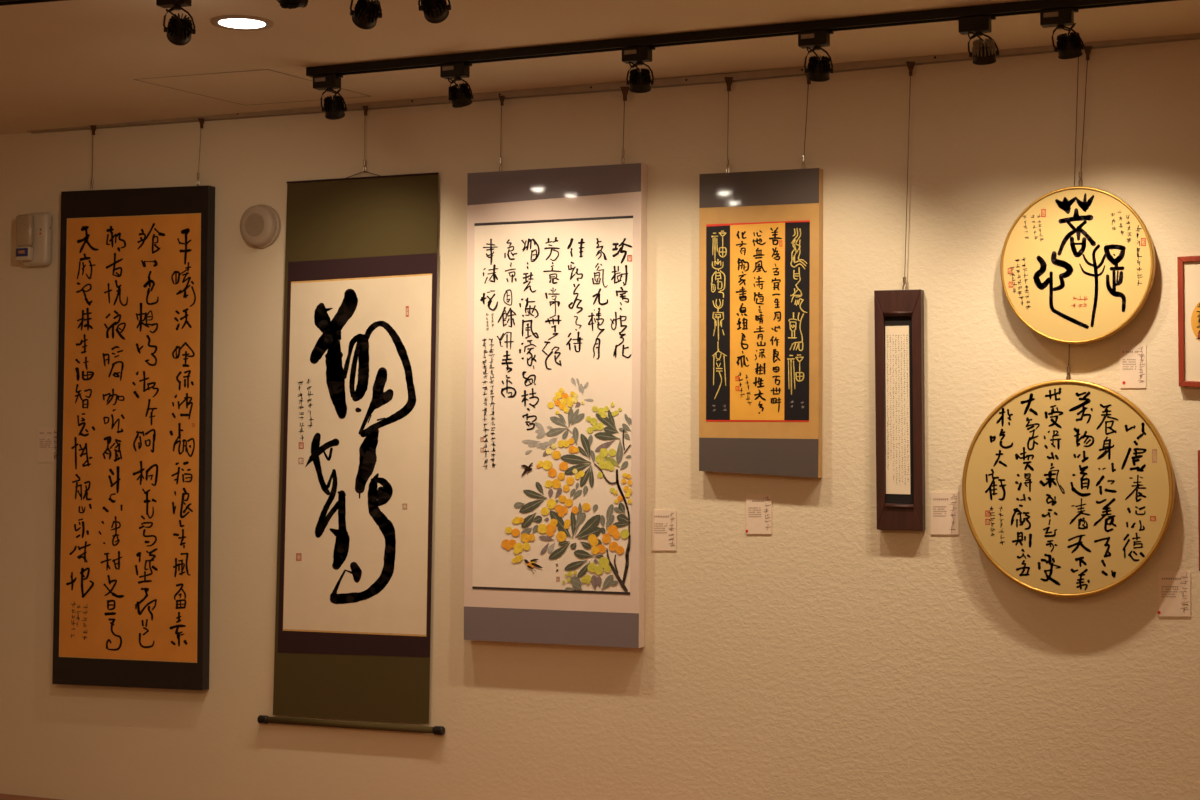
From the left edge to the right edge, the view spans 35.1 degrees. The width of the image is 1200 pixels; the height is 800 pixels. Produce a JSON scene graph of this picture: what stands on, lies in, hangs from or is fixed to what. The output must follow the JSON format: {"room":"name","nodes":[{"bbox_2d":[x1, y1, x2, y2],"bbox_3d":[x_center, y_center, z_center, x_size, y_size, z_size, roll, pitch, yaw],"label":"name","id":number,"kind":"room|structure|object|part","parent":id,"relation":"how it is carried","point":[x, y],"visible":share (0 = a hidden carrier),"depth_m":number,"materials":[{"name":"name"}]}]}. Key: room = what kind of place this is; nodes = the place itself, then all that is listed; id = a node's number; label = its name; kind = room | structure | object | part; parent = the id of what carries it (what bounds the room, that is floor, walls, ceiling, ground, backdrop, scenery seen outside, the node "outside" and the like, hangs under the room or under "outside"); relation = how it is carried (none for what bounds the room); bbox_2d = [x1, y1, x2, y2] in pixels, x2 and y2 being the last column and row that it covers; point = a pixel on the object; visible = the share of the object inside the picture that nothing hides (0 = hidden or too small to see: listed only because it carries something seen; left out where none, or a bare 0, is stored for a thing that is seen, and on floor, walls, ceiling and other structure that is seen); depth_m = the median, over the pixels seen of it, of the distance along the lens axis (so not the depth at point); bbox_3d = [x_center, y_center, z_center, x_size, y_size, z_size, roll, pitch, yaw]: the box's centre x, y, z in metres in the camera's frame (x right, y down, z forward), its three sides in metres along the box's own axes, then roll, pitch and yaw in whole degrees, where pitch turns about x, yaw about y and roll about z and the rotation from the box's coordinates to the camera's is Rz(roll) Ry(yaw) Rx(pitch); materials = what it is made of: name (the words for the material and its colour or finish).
{"room":"art gallery","nodes":[
{"label":"art gallery","id":0,"kind":"room"},
{"bbox_2d":[0,39,1199,799],"bbox_3d":[1.329,0.383,4.620,8.600,2.500,0.150,0,-2,24],"label":"wall","id":1,"kind":"structure","parent":0,"point":[829,654],"depth_m":4.99,"materials":[{"name":"paint"}]},
{"bbox_2d":[15,212,51,266],"bbox_3d":[-1.766,-0.502,5.933,0.108,0.167,0.062,0,-2,24],"label":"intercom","id":2,"kind":"object","parent":1,"relation":"attached to","point":[33,230],"visible":1,"depth_m":5.92,"materials":[{"name":"beige plastic"}]},
{"bbox_2d":[37,428,56,462],"bbox_3d":[-1.719,0.140,5.926,0.088,0.109,0.002,0,-2,24],"label":"label card","id":3,"kind":"object","parent":1,"relation":"attached to","point":[46,437],"visible":1,"depth_m":5.93,"materials":[{"name":"paper"}]},
{"bbox_2d":[27,103,362,133],"bbox_3d":[-1.238,-0.848,5.726,1.222,0.032,0.023,0,-2,24],"label":"rail","id":4,"kind":"object","parent":1,"relation":"attached to","point":[358,106],"visible":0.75,"depth_m":5.68,"materials":[{"name":"metal"}]},
{"bbox_2d":[90,125,95,189],"bbox_3d":[-1.562,-0.745,5.861,0.024,0.207,0.008,0,-2,24],"label":"hanging wire","id":5,"kind":"object","parent":4,"relation":"hanging from","point":[93,127],"visible":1,"depth_m":5.86,"materials":[{"name":"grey metal"}]},
{"bbox_2d":[52,185,214,689],"bbox_3d":[-1.420,0.113,5.771,0.565,1.522,0.035,0,-2,24],"label":"calligraphy panel","id":6,"kind":"object","parent":5,"relation":"hanging from","point":[132,562],"visible":1,"depth_m":5.75,"materials":[{"name":"orange paper"}]},
{"bbox_2d":[196,118,204,185],"bbox_3d":[-1.197,-0.743,5.695,0.028,0.204,0.008,0,-2,24],"label":"hanging wire","id":7,"kind":"object","parent":4,"relation":"hanging from","point":[201,120],"visible":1,"depth_m":5.69,"materials":[{"name":"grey metal"}]},
{"bbox_2d":[240,204,280,247],"bbox_3d":[-1.006,-0.514,5.599,0.128,0.128,0.044,0,-2,24],"label":"wall speaker","id":8,"kind":"object","parent":1,"relation":"attached to","point":[260,225],"depth_m":5.58,"materials":[{"name":"plastic"}]},
{"bbox_2d":[362,74,725,109],"bbox_3d":[-0.173,-0.848,5.243,1.116,0.026,0.023,0,-2,24],"label":"rail","id":9,"kind":"object","parent":1,"relation":"attached to","point":[716,78],"visible":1,"depth_m":5.21,"materials":[{"name":"metal"}]},
{"bbox_2d":[362,106,367,172],"bbox_3d":[-0.673,-0.750,5.460,0.020,0.193,0.012,0,-2,24],"label":"hanging wire","id":10,"kind":"object","parent":9,"relation":"hanging from","point":[365,108],"visible":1,"depth_m":5.46,"materials":[{"name":"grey metal"}]},
{"bbox_2d":[257,171,444,734],"bbox_3d":[-0.714,0.143,5.456,0.614,1.604,0.025,0,-2,24],"label":"scroll","id":11,"kind":"object","parent":10,"relation":"hanging from","point":[353,615],"visible":1,"depth_m":5.45,"materials":[{"name":"white paper"}]},
{"bbox_3d":[-0.984,0.934,5.555,0.030,0.025,0.025,0,-2,24],"label":"roller knob","id":12,"kind":"part","parent":11,"relation":"part of","materials":[{"name":"black paint"}]},
{"bbox_3d":[-0.687,-0.638,5.467,0.507,0.008,0.006,0,-2,24],"label":"rod","id":13,"kind":"part","parent":11,"relation":"part of","materials":[{"name":"wood"}]},
{"bbox_3d":[-0.679,-0.647,5.463,0.139,0.023,0.004,0,-2,24],"label":"hanging cord","id":14,"kind":"part","parent":11,"relation":"part of","materials":[{"name":"fabric"}]},
{"bbox_3d":[-0.451,0.924,5.314,0.030,0.025,0.025,0,-2,24],"label":"roller knob","id":15,"kind":"part","parent":11,"relation":"part of","materials":[{"name":"black paint"}]},
{"bbox_2d":[499,96,504,170],"bbox_3d":[-0.272,-0.739,5.275,0.019,0.214,0.008,0,-2,24],"label":"hanging wire","id":16,"kind":"object","parent":9,"relation":"hanging from","point":[501,98],"visible":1,"depth_m":5.27,"materials":[{"name":"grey metal"}]},
{"bbox_2d":[464,163,646,647],"bbox_3d":[-0.126,0.015,5.183,0.530,1.297,0.043,0,-2,24],"label":"painted panel","id":17,"kind":"object","parent":9,"relation":"hanging from","point":[556,284],"visible":1,"depth_m":5.16,"materials":[{"name":"white paper"},{"name":"grey silk"},{"name":"ink"}]},
{"bbox_2d":[620,87,628,163],"bbox_3d":[0.067,-0.740,5.121,0.026,0.211,0.008,0,-2,24],"label":"hanging wire","id":18,"kind":"object","parent":9,"relation":"hanging from","point":[624,90],"visible":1,"depth_m":5.12,"materials":[{"name":"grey metal"}]},
{"bbox_2d":[652,510,675,550],"bbox_3d":[0.171,0.347,5.062,0.070,0.109,0.002,0,-2,24],"label":"label card","id":19,"kind":"object","parent":1,"relation":"attached to","point":[663,521],"visible":1,"depth_m":5.06,"materials":[{"name":"paper"}]},
{"bbox_2d":[745,494,771,533],"bbox_3d":[0.413,0.298,4.953,0.072,0.104,0.003,0,-2,24],"label":"label card","id":20,"kind":"object","parent":1,"relation":"attached to","point":[758,506],"visible":1,"depth_m":4.95,"materials":[{"name":"paper"}]},
{"bbox_2d":[930,492,958,534],"bbox_3d":[0.862,0.284,4.750,0.071,0.106,0.002,0,-2,24],"label":"label card","id":21,"kind":"object","parent":1,"relation":"attached to","point":[944,506],"visible":1,"depth_m":4.75,"materials":[{"name":"paper"}]},
{"bbox_2d":[726,33,1199,81],"bbox_3d":[0.973,-0.862,4.723,1.398,0.034,0.023,0,-2,24],"label":"rail","id":22,"kind":"object","parent":1,"relation":"attached to","point":[933,59],"visible":0.64,"depth_m":4.78,"materials":[{"name":"metal"}]},
{"bbox_2d":[724,77,732,172],"bbox_3d":[0.339,-0.721,4.997,0.025,0.258,0.008,0,-2,24],"label":"hanging wire","id":23,"kind":"object","parent":22,"relation":"hanging from","point":[728,80],"visible":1,"depth_m":5.00,"materials":[{"name":"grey metal"}]},
{"bbox_2d":[699,168,822,477],"bbox_3d":[0.417,-0.198,4.947,0.330,0.798,0.035,0,-2,24],"label":"calligraphy panel","id":24,"kind":"object","parent":23,"relation":"hanging from","point":[761,232],"visible":1,"depth_m":4.93,"materials":[{"name":"paper"}]},
{"bbox_2d":[802,73,810,168],"bbox_3d":[0.536,-0.723,4.908,0.031,0.260,0.008,0,-2,24],"label":"hanging wire","id":25,"kind":"object","parent":22,"relation":"hanging from","point":[808,81],"visible":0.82,"depth_m":4.91,"materials":[{"name":"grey metal"}]},
{"bbox_2d":[902,62,914,289],"bbox_3d":[0.779,-0.563,4.794,0.036,0.584,0.011,-1,-2,39],"label":"hanging wire","id":26,"kind":"object","parent":22,"relation":"hanging from","point":[910,65],"visible":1,"depth_m":4.79,"materials":[{"name":"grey metal"}]},
{"bbox_2d":[874,289,925,530],"bbox_3d":[0.755,0.025,4.788,0.126,0.605,0.033,0,-2,24],"label":"framed piece","id":27,"kind":"object","parent":26,"relation":"hanging from","point":[898,314],"visible":1,"depth_m":4.78,"materials":[{"name":"dark reddish-brown wood"},{"name":"cream paper"},{"name":"dark silk"}]},
{"bbox_3d":[0.750,-0.219,4.785,0.074,0.010,0.009,0,-2,24],"label":"moulding","id":28,"kind":"part","parent":27,"relation":"part of","materials":[{"name":"brown wood"}]},
{"bbox_3d":[0.755,-0.244,4.799,0.120,0.067,0.028,0,-2,24],"label":"frame rail","id":29,"kind":"part","parent":27,"relation":"part of","materials":[{"name":"brown wood"}]},
{"bbox_3d":[0.751,0.268,4.770,0.074,0.010,0.009,0,-2,24],"label":"moulding","id":30,"kind":"part","parent":27,"relation":"part of","materials":[{"name":"brown wood"}]},
{"bbox_3d":[0.758,0.294,4.782,0.118,0.067,0.028,0,-2,24],"label":"frame rail","id":31,"kind":"part","parent":27,"relation":"part of","materials":[{"name":"brown wood"}]},
{"bbox_2d":[1066,57,1078,379],"bbox_3d":[1.154,-0.450,4.626,0.010,0.815,0.044,2,-2,-40],"label":"wire","id":32,"kind":"object","parent":22,"relation":"hanging from","point":[1068,367],"visible":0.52,"depth_m":4.63,"materials":[{"name":"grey metal"}]},
{"bbox_2d":[962,380,1174,597],"bbox_3d":[1.130,0.214,4.599,0.504,0.526,0.042,0,-2,24],"label":"panel","id":33,"kind":"object","parent":32,"relation":"hanging from","point":[1068,491],"visible":1,"depth_m":4.58,"materials":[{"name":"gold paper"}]},
{"bbox_2d":[1078,46,1091,185],"bbox_3d":[1.179,-0.688,4.615,0.034,0.345,0.008,0,-2,24],"label":"hanging wire","id":34,"kind":"object","parent":22,"relation":"hanging from","point":[1087,49],"visible":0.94,"depth_m":4.62,"materials":[{"name":"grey metal"}]},
{"bbox_2d":[1000,186,1155,343],"bbox_3d":[1.156,-0.326,4.603,0.365,0.382,0.042,0,-2,24],"label":"panel","id":35,"kind":"object","parent":34,"relation":"hanging from","point":[1078,263],"visible":1,"depth_m":4.58,"materials":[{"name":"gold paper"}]},
{"bbox_2d":[1120,345,1145,387],"bbox_3d":[1.282,-0.081,4.570,0.061,0.104,0.003,0,-2,24],"label":"label card","id":36,"kind":"object","parent":1,"relation":"attached to","point":[1132,357],"visible":1,"depth_m":4.57,"materials":[{"name":"paper"}]},
{"bbox_2d":[1157,571,1190,616],"bbox_3d":[1.364,0.461,4.517,0.076,0.109,0.003,0,-2,24],"label":"label card","id":37,"kind":"object","parent":1,"relation":"attached to","point":[1174,587],"visible":1,"depth_m":4.52,"materials":[{"name":"paper"}]},
{"bbox_2d":[1177,256,1199,387],"bbox_3d":[1.472,-0.181,4.476,0.214,0.326,0.020,0,-2,24],"label":"picture frame","id":38,"kind":"object","parent":1,"relation":"attached to","point":[1188,267],"visible":1,"depth_m":4.51,"materials":[{"name":"brown wood"}]},
{"bbox_3d":[1.473,-0.336,4.480,0.212,0.016,0.020,0,-2,24],"label":"frame rail","id":39,"kind":"part","parent":38,"relation":"part of","materials":[{"name":"red wood"}]},
{"bbox_3d":[1.473,-0.032,4.471,0.211,0.029,0.020,0,-2,24],"label":"frame rail","id":40,"kind":"part","parent":38,"relation":"part of","materials":[{"name":"red wood"}]},
{"bbox_2d":[1198,450,1199,570],"bbox_3d":[1.508,0.259,4.447,0.206,0.298,0.020,0,-2,24],"label":"picture frame","id":41,"kind":"object","parent":1,"relation":"attached to","point":[1198,450],"visible":1,"depth_m":4.48,"materials":[{"name":"brown wood"}]},
{"bbox_2d":[0,0,1199,134],"bbox_3d":[-0.224,-1.028,1.219,8.900,0.120,7.700,0,-2,24],"label":"ceiling","id":42,"kind":"structure","parent":0,"point":[69,63],"depth_m":4.63,"materials":[{"name":"paint"}]},
{"bbox_2d":[0,0,66,5],"bbox_3d":[-0.250,-0.885,3.822,3.183,0.022,0.038,0,-2,18],"label":"track","id":43,"kind":"object","parent":42,"relation":"attached to","point":[2,2],"visible":1,"depth_m":4.17,"materials":[{"name":"black metal"}]},
{"bbox_2d":[156,0,195,45],"bbox_3d":[-0.900,-0.812,4.030,0.083,0.117,0.065,0,-2,-6],"label":"track spotlight","id":44,"kind":"object","parent":43,"relation":"attached to","point":[179,31],"visible":1,"depth_m":4.02,"materials":[{"name":"black paint"}]},
{"bbox_3d":[-0.915,-0.809,4.028,0.023,0.051,0.005,1,-2,-10],"label":"arm","id":45,"kind":"part","parent":44,"relation":"part of","materials":[{"name":"black paint"}]},
{"bbox_3d":[-0.876,-0.809,4.040,0.033,0.050,0.005,1,-2,-22],"label":"arm","id":46,"kind":"part","parent":44,"relation":"part of","materials":[{"name":"black paint"}]},
{"bbox_2d":[276,0,307,8],"bbox_3d":[-0.643,-0.842,3.953,0.082,0.059,0.068,0,-2,24],"label":"track spotlight","id":47,"kind":"object","parent":43,"relation":"attached to","point":[291,4],"visible":1,"depth_m":3.94,"materials":[{"name":"black paint"}]},
{"bbox_2d":[350,0,381,29],"bbox_3d":[-0.483,-0.817,3.899,0.082,0.111,0.070,0,-2,24],"label":"track spotlight","id":48,"kind":"object","parent":43,"relation":"attached to","point":[365,14],"visible":1,"depth_m":3.88,"materials":[{"name":"black paint"}]},
{"bbox_2d":[418,0,450,23],"bbox_3d":[-0.343,-0.819,3.854,0.082,0.108,0.065,0,-2,24],"label":"track spotlight","id":49,"kind":"object","parent":43,"relation":"attached to","point":[435,11],"visible":1,"depth_m":3.84,"materials":[{"name":"black paint"}]},
{"bbox_2d":[210,15,273,30],"bbox_3d":[-0.836,-0.880,4.437,0.146,0.006,0.146,0,-2,24],"label":"recessed light","id":50,"kind":"object","parent":42,"relation":"in","point":[231,22],"visible":1,"depth_m":4.43,"materials":[{"name":"beige plastic"}]},
{"bbox_2d":[218,19,264,28],"bbox_3d":[-0.836,-0.880,4.437,0.114,0.002,0.114,0,-2,24],"label":"diffuser","id":51,"kind":"object","parent":50,"relation":"attached to","point":[222,23],"depth_m":4.44,"materials":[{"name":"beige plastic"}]},
{"bbox_2d":[134,69,369,104],"bbox_3d":[-0.951,-0.861,5.240,0.467,0.001,0.464,0,-2,24],"label":"ceiling hatch","id":52,"kind":"object","parent":42,"relation":"attached to","point":[255,87],"visible":0.94,"depth_m":5.23,"materials":[{"name":"paint"}]},
{"bbox_2d":[306,0,1179,77],"bbox_3d":[0.392,-0.865,4.457,2.521,0.022,0.038,0,-2,24],"label":"track","id":53,"kind":"object","parent":42,"relation":"attached to","point":[1034,6],"visible":1,"depth_m":4.49,"materials":[{"name":"black metal"}]},
{"bbox_2d":[313,74,346,119],"bbox_3d":[-0.702,-0.786,4.947,0.087,0.118,0.067,0,-2,24],"label":"track spotlight","id":54,"kind":"object","parent":53,"relation":"attached to","point":[334,109],"visible":1,"depth_m":4.93,"materials":[{"name":"black paint"}]},
{"bbox_2d":[440,62,472,107],"bbox_3d":[-0.359,-0.791,4.793,0.082,0.113,0.066,0,-2,24],"label":"track spotlight","id":55,"kind":"object","parent":53,"relation":"attached to","point":[460,97],"visible":1,"depth_m":4.78,"materials":[{"name":"black paint"}]},
{"bbox_3d":[-0.338,-0.787,4.782,0.034,0.049,0.006,0,-2,16],"label":"arm","id":56,"kind":"part","parent":55,"relation":"part of","materials":[{"name":"black paint"}]},
{"bbox_2d":[622,46,654,92],"bbox_3d":[0.096,-0.795,4.590,0.080,0.112,0.065,0,-2,24],"label":"track spotlight","id":57,"kind":"object","parent":53,"relation":"attached to","point":[639,81],"visible":1,"depth_m":4.58,"materials":[{"name":"black paint"}]},
{"bbox_3d":[0.077,-0.790,4.590,0.028,0.049,0.006,0,-2,16],"label":"arm","id":58,"kind":"part","parent":57,"relation":"part of","materials":[{"name":"black paint"}]},
{"bbox_3d":[0.117,-0.790,4.587,0.028,0.049,0.006,0,-2,-6],"label":"arm","id":59,"kind":"part","parent":57,"relation":"part of","materials":[{"name":"black paint"}]},
{"bbox_2d":[798,30,833,81],"bbox_3d":[0.503,-0.794,4.408,0.080,0.119,0.066,0,-2,24],"label":"track spotlight","id":60,"kind":"object","parent":53,"relation":"attached to","point":[818,70],"visible":1,"depth_m":4.39,"materials":[{"name":"black paint"}]},
{"bbox_3d":[0.485,-0.790,4.407,0.025,0.055,0.006,0,-2,9],"label":"arm","id":61,"kind":"part","parent":60,"relation":"part of","materials":[{"name":"black paint"}]},
{"bbox_3d":[0.525,-0.790,4.405,0.031,0.055,0.005,0,-2,-4],"label":"arm","id":62,"kind":"part","parent":60,"relation":"part of","materials":[{"name":"black paint"}]},
{"bbox_2d":[959,15,998,64],"bbox_3d":[0.850,-0.801,4.253,0.087,0.110,0.065,0,-2,24],"label":"track spotlight","id":63,"kind":"object","parent":53,"relation":"attached to","point":[983,53],"visible":1,"depth_m":4.24,"materials":[{"name":"black paint"}]},
{"bbox_3d":[0.833,-0.796,4.256,0.018,0.048,0.006,0,-2,24],"label":"arm","id":64,"kind":"part","parent":63,"relation":"part of","materials":[{"name":"black paint"}]},
{"bbox_3d":[0.871,-0.797,4.246,0.038,0.048,0.005,0,-2,12],"label":"arm","id":65,"kind":"part","parent":63,"relation":"part of","materials":[{"name":"black paint"}]},
{"bbox_2d":[1040,8,1084,58],"bbox_3d":[1.018,-0.802,4.178,0.094,0.112,0.065,0,-2,24],"label":"track spotlight","id":66,"kind":"object","parent":53,"relation":"attached to","point":[1068,47],"visible":1,"depth_m":4.16,"materials":[{"name":"black paint"}]},
{"bbox_3d":[1.002,-0.796,4.186,0.015,0.050,0.010,0,-2,24],"label":"arm","id":67,"kind":"part","parent":66,"relation":"part of","materials":[{"name":"black paint"}]},
{"bbox_3d":[1.038,-0.797,4.166,0.043,0.050,0.005,0,-2,21],"label":"arm","id":68,"kind":"part","parent":66,"relation":"part of","materials":[{"name":"black paint"}]},
{"bbox_3d":[-0.236,1.581,1.148,8.900,0.100,7.700,0,-2,24],"label":"floor","id":69,"kind":"structure","parent":0,"visible":0},
{"bbox_2d":[0,793,59,799],"bbox_3d":[-0.897,1.430,5.262,2.600,0.421,0.456,0,-2,24],"label":"bench","id":70,"kind":"object","parent":69,"relation":"on","point":[2,796],"visible":1,"depth_m":5.88,"materials":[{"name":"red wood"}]}
]}

